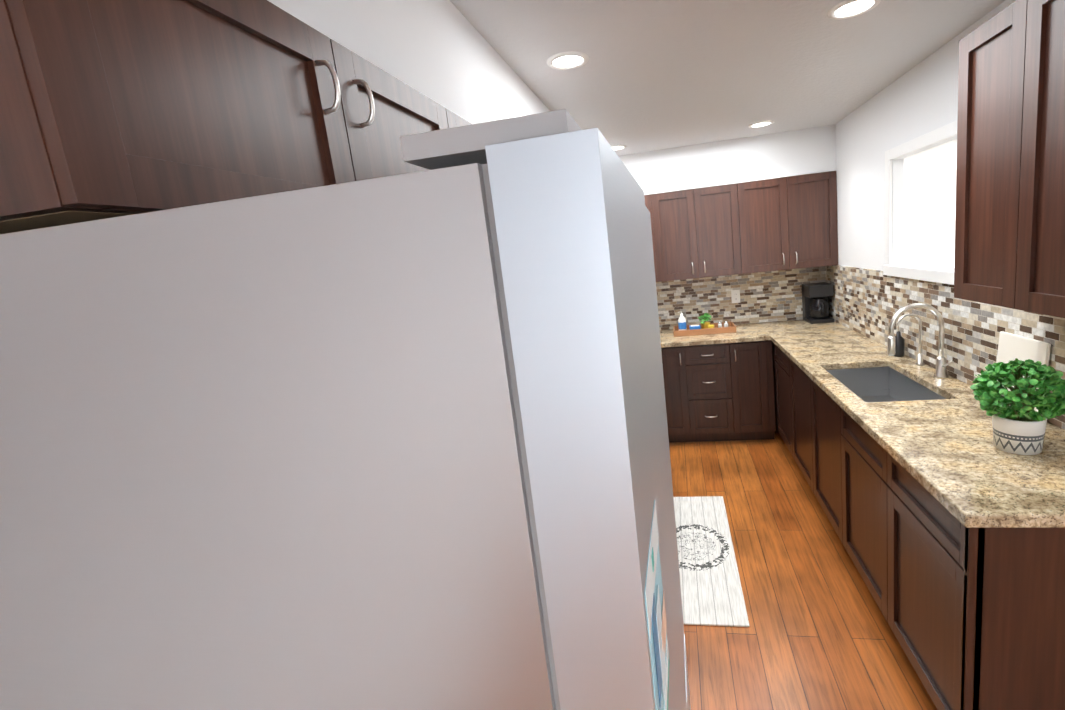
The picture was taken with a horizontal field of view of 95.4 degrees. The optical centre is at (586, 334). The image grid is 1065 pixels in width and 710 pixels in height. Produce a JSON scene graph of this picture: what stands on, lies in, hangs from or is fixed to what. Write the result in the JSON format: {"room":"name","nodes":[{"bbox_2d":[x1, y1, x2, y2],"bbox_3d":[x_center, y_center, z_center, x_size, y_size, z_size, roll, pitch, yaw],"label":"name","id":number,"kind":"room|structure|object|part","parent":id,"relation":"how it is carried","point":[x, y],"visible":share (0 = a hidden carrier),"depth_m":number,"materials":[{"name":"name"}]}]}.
{"room":"kitchen","nodes":[
{"label":"kitchen","id":0,"kind":"room"},
{"bbox_2d":[450,0,1004,155],"bbox_3d":[1.122,-1.065,0.719,4.100,0.060,7.160,-4,10,11],"label":"ceiling","id":1,"kind":"structure","parent":0,"point":[651,75],"depth_m":2.11,"materials":[{"name":"white paint"}]},
{"bbox_2d":[267,0,549,123],"bbox_3d":[-0.440,-0.914,2.053,0.317,0.342,4.959,-4,10,11],"label":"wall","id":2,"kind":"structure","parent":1,"relation":"attached to","point":[445,54],"depth_m":1.28,"materials":[{"name":"white paint"}]},
{"bbox_2d":[546,51,588,69],"bbox_3d":[-0.076,-1.108,1.954,0.174,0.008,0.174,-4,10,11],"label":"recessed light","id":3,"kind":"object","parent":1,"relation":"in","point":[567,60],"visible":1,"depth_m":1.95,"materials":[{"name":"white plastic"}]},
{"bbox_2d":[611,145,626,150],"bbox_3d":[0.224,-1.437,3.719,0.174,0.008,0.174,-4,10,11],"label":"recessed light","id":4,"kind":"object","parent":1,"relation":"in","point":[617,147],"visible":0.6,"depth_m":3.70,"materials":[{"name":"white plastic"}]},
{"bbox_2d":[618,125,835,194],"bbox_3d":[1.049,-1.418,4.094,1.891,0.342,0.316,-4,10,11],"label":"wall","id":5,"kind":"structure","parent":1,"relation":"attached to","point":[810,150],"depth_m":3.90,"materials":[{"name":"white paint"}]},
{"bbox_2d":[748,120,773,127],"bbox_3d":[1.249,-1.501,3.444,0.174,0.008,0.174,-4,10,11],"label":"recessed light","id":6,"kind":"object","parent":1,"relation":"in","point":[761,124],"visible":1,"depth_m":3.44,"materials":[{"name":"white plastic"}]},
{"bbox_2d":[827,0,880,19],"bbox_3d":[0.972,-1.186,1.750,0.174,0.008,0.174,-4,10,11],"label":"recessed light","id":7,"kind":"object","parent":1,"relation":"in","point":[845,9],"visible":1,"depth_m":1.75,"materials":[{"name":"white plastic"}]},
{"bbox_2d":[669,425,936,709],"bbox_3d":[1.390,1.422,1.138,4.100,0.060,7.160,-4,10,11],"label":"floor","id":8,"kind":"structure","parent":0,"point":[817,634],"depth_m":2.17,"materials":[{"name":"brown wood"}]},
{"bbox_2d":[0,109,690,709],"bbox_3d":[-0.226,0.675,0.982,0.842,1.798,0.912,-4,10,11],"label":"fridge","id":9,"kind":"object","parent":8,"relation":"on","point":[394,443],"visible":1,"depth_m":0.41,"materials":[{"name":"silver metal"}]},
{"bbox_3d":[0.071,0.371,0.635,0.083,1.115,0.449,-4,10,12],"label":"door","id":10,"kind":"part","parent":9,"relation":"part of","materials":[{"name":"silver metal"}]},
{"bbox_2d":[673,496,748,626],"bbox_3d":[0.607,1.204,2.716,0.430,0.010,1.130,-4,10,11],"label":"rug","id":11,"kind":"object","parent":8,"relation":"on","point":[711,591],"visible":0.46,"depth_m":2.55,"materials":[{"name":"white fabric"}]},
{"bbox_2d":[661,340,775,442],"bbox_3d":[1.063,0.456,4.268,1.035,0.870,0.652,-4,10,11],"label":"base cabinet","id":12,"kind":"object","parent":8,"relation":"on","point":[720,392],"visible":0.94,"depth_m":3.97,"materials":[{"name":"brown wood"}]},
{"bbox_2d":[660,323,767,347],"bbox_3d":[0.699,0.031,4.252,1.590,0.038,0.653,-4,10,11],"label":"countertop","id":13,"kind":"structure","parent":12,"relation":"on","point":[748,332],"depth_m":3.95,"materials":[{"name":"stone"}]},
{"bbox_2d":[673,311,735,336],"bbox_3d":[1.022,-0.120,4.223,0.520,0.197,0.270,-4,10,11],"label":"tray","id":14,"kind":"object","parent":13,"relation":"on","point":[682,328],"visible":1,"depth_m":4.16,"materials":[{"name":"brown wood"}]},
{"bbox_2d":[677,311,686,332],"bbox_3d":[0.845,-0.114,4.260,0.071,0.185,0.071,-4,10,11],"label":"bottle","id":15,"kind":"object","parent":14,"relation":"on","point":[681,321],"depth_m":4.24,"materials":[{"name":"white plastic"}]},
{"bbox_2d":[697,312,712,330],"bbox_3d":[1.047,-0.118,4.253,0.128,0.154,0.154,-4,10,11],"label":"plant","id":16,"kind":"object","parent":14,"relation":"on","point":[704,325],"depth_m":4.23,"materials":[{"name":"green plant"}]},
{"bbox_2d":[772,342,787,447],"bbox_3d":[1.767,0.497,3.573,0.575,0.870,0.578,-4,10,11],"label":"base cabinet","id":17,"kind":"object","parent":8,"relation":"on","point":[781,403],"depth_m":3.77,"materials":[{"name":"brown wood"}]},
{"bbox_2d":[784,353,807,482],"bbox_3d":[1.683,0.586,3.097,0.575,0.870,0.637,-4,10,11],"label":"base cabinet","id":18,"kind":"object","parent":8,"relation":"on","point":[793,375],"depth_m":3.29,"materials":[{"name":"brown wood"}]},
{"bbox_2d":[756,303,1064,527],"bbox_3d":[1.566,0.083,2.776,0.610,0.592,3.238,-4,10,11],"label":"countertop","id":19,"kind":"structure","parent":18,"relation":"on","point":[929,429],"depth_m":1.85,"materials":[{"name":"stone"}]},
{"bbox_2d":[802,282,834,323],"bbox_3d":[1.988,-0.271,4.133,0.190,0.320,0.281,-4,10,11],"label":"coffee maker","id":20,"kind":"object","parent":19,"relation":"on","point":[815,305],"visible":1,"depth_m":4.06,"materials":[{"name":"black plastic"}]},
{"bbox_2d":[894,328,904,356],"bbox_3d":[1.823,0.043,2.827,0.076,0.169,0.060,-4,10,11],"label":"soap dispenser","id":21,"kind":"object","parent":19,"relation":"on","point":[899,345],"visible":0.73,"depth_m":2.81,"materials":[{"name":"black plastic"}]},
{"bbox_2d":[887,303,954,377],"bbox_3d":[1.654,0.017,2.458,0.276,0.378,0.363,-4,10,11],"label":"faucet","id":22,"kind":"object","parent":19,"relation":"on","point":[919,369],"depth_m":2.39,"materials":[{"name":"silver metal"}]},
{"bbox_2d":[970,358,1064,454],"bbox_3d":[1.422,0.230,1.583,0.252,0.298,0.251,-4,10,11],"label":"potted plant","id":23,"kind":"object","parent":19,"relation":"on","point":[1019,422],"visible":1,"depth_m":1.54,"materials":[{"name":"green plant"}]},
{"bbox_2d":[996,331,1050,411],"bbox_3d":[1.681,0.155,1.872,0.033,0.295,0.260,-4,10,11],"label":"cutting board","id":24,"kind":"object","parent":19,"relation":"on","point":[1011,346],"visible":0.48,"depth_m":1.85,"materials":[{"name":"white plastic"}]},
{"bbox_2d":[804,373,835,531],"bbox_3d":[1.595,0.681,2.593,0.575,0.870,0.638,-4,10,11],"label":"base cabinet","id":25,"kind":"object","parent":8,"relation":"on","point":[817,404],"depth_m":2.77,"materials":[{"name":"brown wood"}]},
{"bbox_2d":[832,400,875,601],"bbox_3d":[1.506,0.775,2.089,0.575,0.870,0.637,-4,10,11],"label":"base cabinet","id":26,"kind":"object","parent":8,"relation":"on","point":[853,449],"depth_m":2.23,"materials":[{"name":"brown wood"}]},
{"bbox_2d":[876,442,1064,709],"bbox_3d":[1.423,0.864,1.614,0.575,0.870,0.579,-4,10,11],"label":"base cabinet","id":27,"kind":"object","parent":8,"relation":"on","point":[975,618],"depth_m":1.39,"materials":[{"name":"brown wood"}]},
{"bbox_2d":[835,0,1015,270],"bbox_3d":[1.901,-0.185,2.678,0.120,2.476,3.220,-4,10,11],"label":"wall","id":28,"kind":"structure","parent":0,"point":[919,99],"depth_m":2.94,"materials":[{"name":"white paint"}]},
{"bbox_2d":[883,121,956,284],"bbox_3d":[1.732,-0.627,2.367,0.028,0.740,1.220,-4,10,11],"label":"window","id":29,"kind":"structure","parent":28,"relation":"in","point":[947,131],"depth_m":2.67,"materials":[{"name":"white wood"}]},
{"bbox_2d":[904,139,956,267],"bbox_3d":[1.811,-0.633,2.352,0.010,0.616,1.096,-4,10,11],"label":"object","id":30,"kind":"structure","parent":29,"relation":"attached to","point":[929,202],"depth_m":2.58,"materials":[{"name":"white"}]},
{"bbox_2d":[954,0,1064,317],"bbox_3d":[1.414,-0.523,1.380,0.298,0.890,0.658,-4,10,11],"label":"upper cabinet","id":31,"kind":"object","parent":28,"relation":"attached to","point":[1010,217],"visible":1,"depth_m":1.44,"materials":[{"name":"brown wood"}]},
{"bbox_3d":[1.905,-0.465,4.338,4.000,2.476,0.100,-4,10,11],"label":"wall","id":32,"kind":"structure","parent":0,"visible":0},
{"bbox_2d":[644,193,667,281],"bbox_3d":[0.423,-0.833,4.307,0.497,0.739,0.328,-4,10,11],"label":"upper cabinet","id":33,"kind":"object","parent":32,"relation":"attached to","point":[652,201],"depth_m":4.11,"materials":[{"name":"brown wood"}]},
{"bbox_2d":[660,182,751,280],"bbox_3d":[0.952,-0.873,4.206,0.817,0.739,0.328,-4,10,11],"label":"upper cabinet","id":34,"kind":"object","parent":32,"relation":"attached to","point":[706,229],"depth_m":4.04,"materials":[{"name":"brown wood"}]},
{"bbox_2d":[748,171,837,272],"bbox_3d":[1.634,-0.925,4.077,0.810,0.739,0.328,-4,10,11],"label":"upper cabinet","id":35,"kind":"object","parent":32,"relation":"attached to","point":[783,223],"depth_m":3.91,"materials":[{"name":"brown wood"}]},
{"bbox_3d":[-0.703,0.327,1.300,0.100,2.476,7.160,-4,10,11],"label":"wall","id":36,"kind":"structure","parent":0,"visible":0},
{"bbox_2d":[0,0,455,233],"bbox_3d":[-0.606,-0.362,0.927,0.328,0.330,0.920,-4,10,11],"label":"upper cabinet","id":37,"kind":"object","parent":36,"relation":"attached to","point":[112,108],"depth_m":0.60,"materials":[{"name":"brown wood"}]},
{"bbox_2d":[456,115,470,126],"bbox_3d":[-0.422,-0.334,1.884,0.328,0.739,0.986,-4,10,11],"label":"upper cabinet","id":38,"kind":"object","parent":36,"relation":"attached to","point":[460,121],"depth_m":1.41,"materials":[{"name":"brown wood"}]},
{"bbox_2d":[656,266,823,329],"bbox_3d":[1.034,-0.304,4.463,2.160,0.475,0.010,-4,10,11],"label":"tile backsplash","id":39,"kind":"structure","parent":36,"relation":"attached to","point":[769,296],"depth_m":4.39,"materials":[{"name":"tile"}]},
{"bbox_2d":[731,290,739,302],"bbox_3d":[1.359,-0.346,4.388,0.075,0.118,0.008,-4,10,11],"label":"electrical outlet","id":40,"kind":"object","parent":39,"relation":"attached to","point":[735,296],"visible":1,"depth_m":4.39,"materials":[{"name":"white plastic"}]},
{"bbox_2d":[824,265,1064,429],"bbox_3d":[1.845,-0.095,2.705,0.011,0.475,3.217,-4,10,11],"label":"tile backsplash","id":41,"kind":"structure","parent":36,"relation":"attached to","point":[869,303],"depth_m":2.48,"materials":[{"name":"tile"}]}
]}

